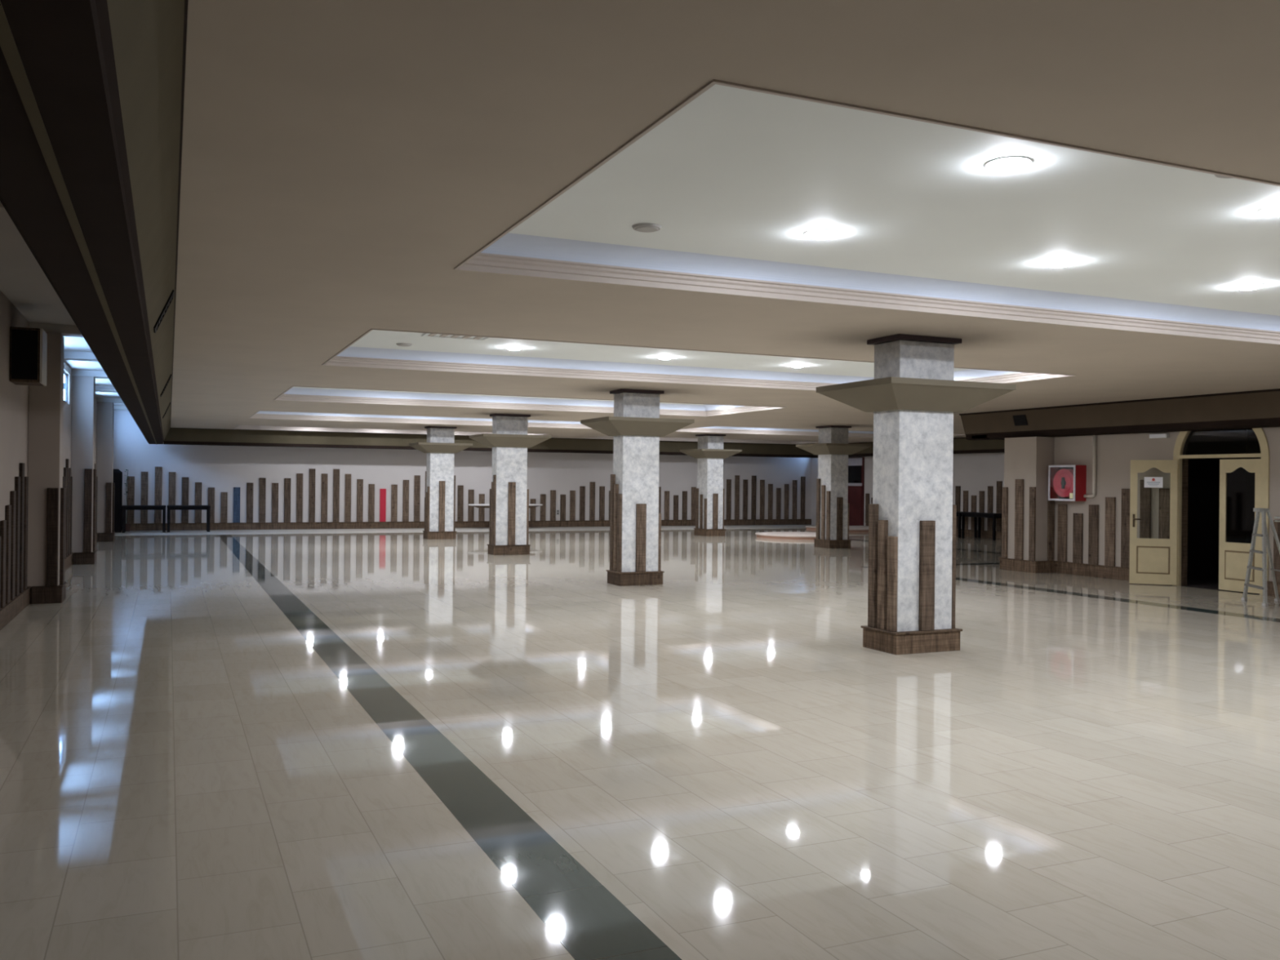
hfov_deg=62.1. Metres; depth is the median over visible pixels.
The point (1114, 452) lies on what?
wall
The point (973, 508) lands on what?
plank
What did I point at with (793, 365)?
recessed light
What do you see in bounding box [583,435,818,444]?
trim
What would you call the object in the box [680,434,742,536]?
column
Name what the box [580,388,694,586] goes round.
column
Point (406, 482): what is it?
plank
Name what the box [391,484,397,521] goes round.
plank
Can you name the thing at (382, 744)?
floor
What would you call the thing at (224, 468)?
wall
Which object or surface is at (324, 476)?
plank
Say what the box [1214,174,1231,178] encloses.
speaker
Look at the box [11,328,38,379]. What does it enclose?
grille
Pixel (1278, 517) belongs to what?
rack
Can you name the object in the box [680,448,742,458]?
capital
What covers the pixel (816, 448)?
capital
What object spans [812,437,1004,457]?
trim
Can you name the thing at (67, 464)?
plank
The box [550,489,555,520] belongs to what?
plank
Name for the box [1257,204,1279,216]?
recessed light
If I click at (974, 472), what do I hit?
wall
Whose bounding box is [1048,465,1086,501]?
cabinet
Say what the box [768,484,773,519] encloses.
plank
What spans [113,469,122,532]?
tall cabinet
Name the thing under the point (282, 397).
trim
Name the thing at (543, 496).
plank
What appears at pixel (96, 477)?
plank
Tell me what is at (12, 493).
plank
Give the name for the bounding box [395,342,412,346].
speaker
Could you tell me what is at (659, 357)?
recessed light
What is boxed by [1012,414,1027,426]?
speaker
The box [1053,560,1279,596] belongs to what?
baseboard
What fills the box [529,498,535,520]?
plank
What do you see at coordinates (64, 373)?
window
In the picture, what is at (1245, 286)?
recessed light
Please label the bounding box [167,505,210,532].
folding table
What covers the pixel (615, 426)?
column capital
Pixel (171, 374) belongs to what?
vent grille
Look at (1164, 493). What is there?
plank
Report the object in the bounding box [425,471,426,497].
plank
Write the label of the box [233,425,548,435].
trim
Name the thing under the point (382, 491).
plank
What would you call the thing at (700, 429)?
trim
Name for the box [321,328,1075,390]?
trim
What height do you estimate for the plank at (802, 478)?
1.615 m
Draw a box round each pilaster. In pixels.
[27,332,66,604]
[71,375,97,564]
[96,401,115,542]
[999,436,1054,573]
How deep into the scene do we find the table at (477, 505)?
34.32 m
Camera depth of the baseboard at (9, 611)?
12.12 m
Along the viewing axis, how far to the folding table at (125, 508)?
30.15 m
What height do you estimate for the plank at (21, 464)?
1.525 m
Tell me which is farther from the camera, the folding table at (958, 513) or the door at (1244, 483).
the folding table at (958, 513)
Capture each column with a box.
[408,426,472,539]
[469,413,551,555]
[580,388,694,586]
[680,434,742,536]
[795,425,871,548]
[816,333,1016,654]
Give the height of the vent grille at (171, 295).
0.290 m
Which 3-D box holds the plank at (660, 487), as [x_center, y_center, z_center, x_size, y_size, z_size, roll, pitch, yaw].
[0.653,0.833,37.884,0.190,1.185,0.035,1,0,-24]
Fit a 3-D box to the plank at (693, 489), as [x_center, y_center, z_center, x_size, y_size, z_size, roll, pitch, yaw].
[1.941,0.846,38.456,0.190,1.185,0.035,1,0,-24]
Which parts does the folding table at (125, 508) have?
leg, leg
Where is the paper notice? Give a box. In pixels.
[1144,476,1162,487]
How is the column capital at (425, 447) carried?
on the column at (440, 447)
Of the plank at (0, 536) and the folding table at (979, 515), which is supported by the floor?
the folding table at (979, 515)
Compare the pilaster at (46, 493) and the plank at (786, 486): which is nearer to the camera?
the pilaster at (46, 493)
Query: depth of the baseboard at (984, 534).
31.92 m
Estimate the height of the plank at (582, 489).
1.185 m
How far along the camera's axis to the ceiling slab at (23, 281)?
11.75 m
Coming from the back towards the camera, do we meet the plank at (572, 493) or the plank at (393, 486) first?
the plank at (572, 493)
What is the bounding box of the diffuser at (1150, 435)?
[1149,434,1165,437]
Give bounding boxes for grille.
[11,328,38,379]
[153,289,173,333]
[160,373,171,396]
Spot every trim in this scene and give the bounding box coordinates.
[163,427,813,457]
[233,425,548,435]
[248,410,591,428]
[273,386,786,416]
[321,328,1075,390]
[453,79,1279,344]
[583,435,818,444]
[675,426,965,437]
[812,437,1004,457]
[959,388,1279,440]
[971,435,1004,439]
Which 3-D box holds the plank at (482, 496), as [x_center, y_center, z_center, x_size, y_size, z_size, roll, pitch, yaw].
[-5.253,0.913,35.264,0.190,0.905,0.035,1,0,-24]
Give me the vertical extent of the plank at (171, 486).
1.515 m
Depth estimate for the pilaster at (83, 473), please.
19.12 m
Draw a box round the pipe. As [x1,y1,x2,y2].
[1083,435,1096,497]
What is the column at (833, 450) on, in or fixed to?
on the floor
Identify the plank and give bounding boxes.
[0,520,6,607]
[0,536,0,603]
[4,505,11,604]
[9,490,16,599]
[14,476,20,596]
[18,462,24,592]
[23,476,28,590]
[62,476,65,488]
[63,467,66,558]
[65,458,69,556]
[67,467,71,555]
[70,476,72,553]
[96,476,97,533]
[126,475,134,523]
[140,471,148,523]
[154,466,162,523]
[168,471,175,523]
[181,476,188,523]
[194,482,201,523]
[208,487,214,523]
[220,492,227,523]
[233,487,239,522]
[246,482,253,522]
[258,477,266,522]
[271,483,278,522]
[284,478,290,522]
[296,473,302,522]
[308,468,315,522]
[320,473,328,522]
[333,469,339,522]
[344,474,351,522]
[356,479,363,521]
[368,484,374,521]
[379,488,386,521]
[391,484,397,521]
[402,480,408,521]
[413,475,420,521]
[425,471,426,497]
[457,484,463,521]
[467,489,474,521]
[478,493,484,520]
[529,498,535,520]
[540,493,546,520]
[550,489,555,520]
[560,494,565,520]
[569,490,575,520]
[579,486,585,520]
[589,481,595,520]
[599,486,604,519]
[608,490,610,519]
[658,486,661,513]
[664,490,669,519]
[673,495,678,519]
[681,491,687,519]
[690,487,696,519]
[725,479,731,519]
[734,475,739,519]
[742,479,747,519]
[751,475,756,519]
[760,480,764,519]
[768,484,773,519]
[776,488,781,519]
[784,484,789,519]
[792,480,797,519]
[800,476,805,519]
[865,493,869,522]
[955,485,960,528]
[963,490,968,529]
[970,495,976,529]
[978,490,984,530]
[986,485,993,531]
[995,480,1002,531]
[1057,504,1067,561]
[1072,513,1083,563]
[1088,504,1098,564]
[1104,497,1115,566]
[1120,488,1129,568]
[1139,480,1151,538]
[1158,488,1169,538]
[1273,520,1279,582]
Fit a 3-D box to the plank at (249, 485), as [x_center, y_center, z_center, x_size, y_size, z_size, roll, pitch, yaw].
[-11.869,0.690,32.327,0.190,1.215,0.035,1,0,-24]
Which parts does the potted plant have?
stem, pot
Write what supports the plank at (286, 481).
on the baseboard at (348, 525)
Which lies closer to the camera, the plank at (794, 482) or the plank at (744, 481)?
the plank at (744, 481)
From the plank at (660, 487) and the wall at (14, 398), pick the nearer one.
the wall at (14, 398)
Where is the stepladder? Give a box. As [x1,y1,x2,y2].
[1241,507,1279,605]
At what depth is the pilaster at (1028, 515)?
19.50 m
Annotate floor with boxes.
[0,524,1279,959]
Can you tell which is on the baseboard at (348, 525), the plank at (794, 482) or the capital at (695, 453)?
the plank at (794, 482)
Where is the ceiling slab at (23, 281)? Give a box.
[0,201,128,410]
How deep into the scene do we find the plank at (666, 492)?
38.01 m
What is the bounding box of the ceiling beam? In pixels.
[0,0,188,444]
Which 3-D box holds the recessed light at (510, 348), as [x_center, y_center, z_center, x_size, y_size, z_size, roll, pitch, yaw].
[-1.533,-1.597,12.935,0.220,0.031,0.220,1,0,-24]
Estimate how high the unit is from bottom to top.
0.600 m
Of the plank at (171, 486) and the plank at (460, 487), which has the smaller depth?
the plank at (171, 486)
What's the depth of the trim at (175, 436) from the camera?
33.00 m
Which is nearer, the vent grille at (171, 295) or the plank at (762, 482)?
the vent grille at (171, 295)
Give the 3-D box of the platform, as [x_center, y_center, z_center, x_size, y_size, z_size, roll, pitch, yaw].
[4.678,1.621,30.964,2.620,0.106,2.620,1,0,-24]
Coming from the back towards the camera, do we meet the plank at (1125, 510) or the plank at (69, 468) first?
the plank at (69, 468)
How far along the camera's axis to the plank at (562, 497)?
36.40 m
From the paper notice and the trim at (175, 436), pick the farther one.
the trim at (175, 436)
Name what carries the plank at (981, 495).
on the baseboard at (984, 534)
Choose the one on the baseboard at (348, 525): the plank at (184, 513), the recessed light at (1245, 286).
the plank at (184, 513)
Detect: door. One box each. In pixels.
[848,457,864,525]
[1128,427,1269,595]
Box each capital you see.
[408,442,472,453]
[469,433,551,447]
[580,416,694,436]
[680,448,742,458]
[795,443,871,454]
[816,377,1016,412]
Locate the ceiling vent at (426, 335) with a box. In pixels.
[421,333,492,340]
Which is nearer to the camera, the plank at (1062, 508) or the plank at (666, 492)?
the plank at (1062, 508)
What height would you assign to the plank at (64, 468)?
1.515 m
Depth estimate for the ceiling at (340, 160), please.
5.67 m
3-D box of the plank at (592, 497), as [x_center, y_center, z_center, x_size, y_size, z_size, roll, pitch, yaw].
[-1.650,0.734,36.862,0.190,1.335,0.035,1,0,-24]
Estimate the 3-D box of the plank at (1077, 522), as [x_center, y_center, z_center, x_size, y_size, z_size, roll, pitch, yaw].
[7.807,1.036,18.948,0.035,0.885,0.200,1,0,-24]
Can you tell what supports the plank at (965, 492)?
on the baseboard at (984, 534)
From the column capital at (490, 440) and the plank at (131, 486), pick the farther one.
the plank at (131, 486)
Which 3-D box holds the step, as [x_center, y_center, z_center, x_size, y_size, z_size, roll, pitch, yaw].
[7.202,1.648,35.842,2.330,0.110,2.330,1,0,-24]
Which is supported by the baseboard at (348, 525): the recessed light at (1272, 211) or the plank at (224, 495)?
the plank at (224, 495)
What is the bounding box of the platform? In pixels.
[755,531,816,539]
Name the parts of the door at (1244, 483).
handle, raised panel, fanlight glass, raised panel, glass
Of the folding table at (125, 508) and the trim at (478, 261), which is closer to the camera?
the trim at (478, 261)
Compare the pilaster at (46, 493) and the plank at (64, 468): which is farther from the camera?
the plank at (64, 468)
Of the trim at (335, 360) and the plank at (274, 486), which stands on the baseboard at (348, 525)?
the plank at (274, 486)
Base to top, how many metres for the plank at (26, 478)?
1.365 m
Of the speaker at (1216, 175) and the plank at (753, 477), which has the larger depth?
the plank at (753, 477)
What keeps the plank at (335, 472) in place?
on the baseboard at (348, 525)
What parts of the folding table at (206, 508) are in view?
leg, leg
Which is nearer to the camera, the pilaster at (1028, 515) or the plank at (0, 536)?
the plank at (0, 536)
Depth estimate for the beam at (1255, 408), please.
17.42 m
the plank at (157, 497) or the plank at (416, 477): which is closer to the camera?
the plank at (157, 497)
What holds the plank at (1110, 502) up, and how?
on the baseboard at (1064, 567)
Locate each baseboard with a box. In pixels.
[0,533,97,630]
[129,519,811,530]
[865,522,1001,538]
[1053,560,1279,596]
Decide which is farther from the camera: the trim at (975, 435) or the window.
the trim at (975, 435)
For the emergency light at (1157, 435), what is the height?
0.070 m
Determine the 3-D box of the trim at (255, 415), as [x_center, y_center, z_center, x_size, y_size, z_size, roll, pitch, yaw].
[-4.603,-1.471,25.495,8.800,0.114,3.150,1,0,-24]
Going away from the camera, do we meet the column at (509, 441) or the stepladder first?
the stepladder
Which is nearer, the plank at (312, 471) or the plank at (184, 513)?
the plank at (184, 513)
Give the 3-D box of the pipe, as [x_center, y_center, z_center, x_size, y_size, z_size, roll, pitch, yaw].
[7.920,-0.234,18.687,0.062,1.099,0.240,1,0,-24]
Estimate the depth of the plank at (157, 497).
31.28 m
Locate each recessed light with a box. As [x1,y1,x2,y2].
[505,346,523,350]
[656,355,673,359]
[789,364,805,367]
[804,229,838,239]
[985,156,1031,172]
[1042,258,1075,267]
[1232,283,1264,289]
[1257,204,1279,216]
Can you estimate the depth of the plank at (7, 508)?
11.41 m
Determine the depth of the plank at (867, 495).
37.20 m
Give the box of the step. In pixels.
[804,525,868,532]
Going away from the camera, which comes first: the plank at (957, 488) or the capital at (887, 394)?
the capital at (887, 394)
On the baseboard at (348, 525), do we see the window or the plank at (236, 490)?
the plank at (236, 490)
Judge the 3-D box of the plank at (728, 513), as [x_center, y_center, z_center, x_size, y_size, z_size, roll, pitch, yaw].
[3.259,0.715,39.040,0.190,1.475,0.035,1,0,-24]
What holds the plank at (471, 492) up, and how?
on the baseboard at (348, 525)
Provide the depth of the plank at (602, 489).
36.99 m
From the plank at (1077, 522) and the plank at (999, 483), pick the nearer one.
the plank at (1077, 522)
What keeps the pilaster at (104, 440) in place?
attached to the wall at (14, 398)
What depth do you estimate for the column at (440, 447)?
28.27 m
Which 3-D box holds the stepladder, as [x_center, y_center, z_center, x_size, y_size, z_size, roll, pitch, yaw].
[8.716,1.046,14.672,0.497,1.305,0.748,1,0,8]
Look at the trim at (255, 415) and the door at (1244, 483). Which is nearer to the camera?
the door at (1244, 483)
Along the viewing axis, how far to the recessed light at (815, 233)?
6.80 m
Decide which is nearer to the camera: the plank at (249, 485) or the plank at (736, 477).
the plank at (249, 485)
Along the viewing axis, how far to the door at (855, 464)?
37.73 m
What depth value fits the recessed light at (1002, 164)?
5.28 m
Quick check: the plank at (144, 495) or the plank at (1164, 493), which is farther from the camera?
the plank at (144, 495)
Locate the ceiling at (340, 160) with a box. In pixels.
[170,0,1279,444]
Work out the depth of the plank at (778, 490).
39.88 m
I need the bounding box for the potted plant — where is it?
[124,469,130,531]
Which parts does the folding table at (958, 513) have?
leg, leg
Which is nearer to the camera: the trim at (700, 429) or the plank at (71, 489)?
the plank at (71, 489)
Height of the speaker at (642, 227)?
0.021 m
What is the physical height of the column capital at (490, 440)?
0.255 m
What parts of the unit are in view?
panel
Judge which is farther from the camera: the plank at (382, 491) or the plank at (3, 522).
the plank at (382, 491)
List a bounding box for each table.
[121,505,165,533]
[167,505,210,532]
[468,503,542,507]
[956,511,977,537]
[960,512,1001,540]
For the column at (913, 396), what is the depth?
10.10 m
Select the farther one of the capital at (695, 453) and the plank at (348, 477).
the plank at (348, 477)
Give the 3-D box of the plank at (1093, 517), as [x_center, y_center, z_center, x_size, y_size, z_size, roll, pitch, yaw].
[7.949,0.957,18.628,0.035,1.045,0.200,1,0,-24]
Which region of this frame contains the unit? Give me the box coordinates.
[9,326,47,386]
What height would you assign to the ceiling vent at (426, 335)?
0.013 m
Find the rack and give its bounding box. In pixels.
[1274,516,1279,522]
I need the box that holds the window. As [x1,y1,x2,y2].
[63,371,66,402]
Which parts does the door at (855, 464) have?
glass, panel, pale rail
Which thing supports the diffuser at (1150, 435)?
attached to the emergency light at (1157, 435)
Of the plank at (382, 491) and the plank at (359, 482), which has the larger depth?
the plank at (382, 491)
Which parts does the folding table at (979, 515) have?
leg, leg, leg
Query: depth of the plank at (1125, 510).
17.99 m
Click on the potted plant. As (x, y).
(127, 525)
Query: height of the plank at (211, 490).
1.065 m
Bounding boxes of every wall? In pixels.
[0,290,97,520]
[113,410,811,523]
[810,452,1004,530]
[1053,426,1279,594]
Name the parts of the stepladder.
rail, rail, leg, leg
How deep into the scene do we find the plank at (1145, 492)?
17.63 m
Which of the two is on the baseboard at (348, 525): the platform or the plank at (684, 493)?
the plank at (684, 493)
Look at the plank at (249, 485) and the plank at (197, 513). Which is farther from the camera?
the plank at (249, 485)
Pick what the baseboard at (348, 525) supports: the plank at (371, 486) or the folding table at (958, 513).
the plank at (371, 486)
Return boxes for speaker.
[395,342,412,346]
[631,222,662,232]
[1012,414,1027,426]
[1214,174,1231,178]
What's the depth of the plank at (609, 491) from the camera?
37.10 m
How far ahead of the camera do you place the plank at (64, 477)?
17.41 m
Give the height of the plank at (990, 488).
1.335 m
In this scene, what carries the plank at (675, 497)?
on the baseboard at (348, 525)
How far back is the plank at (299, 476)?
32.90 m
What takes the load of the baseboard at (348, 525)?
attached to the wall at (224, 468)
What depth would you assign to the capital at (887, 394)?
9.93 m
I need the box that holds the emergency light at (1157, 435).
[1149,433,1168,438]
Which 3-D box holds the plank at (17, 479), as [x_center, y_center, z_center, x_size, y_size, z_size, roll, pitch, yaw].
[-7.146,0.643,12.192,0.035,1.365,0.200,1,0,-24]
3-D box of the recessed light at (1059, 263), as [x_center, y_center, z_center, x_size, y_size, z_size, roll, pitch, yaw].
[3.023,-1.557,7.671,0.220,0.031,0.220,1,0,-24]

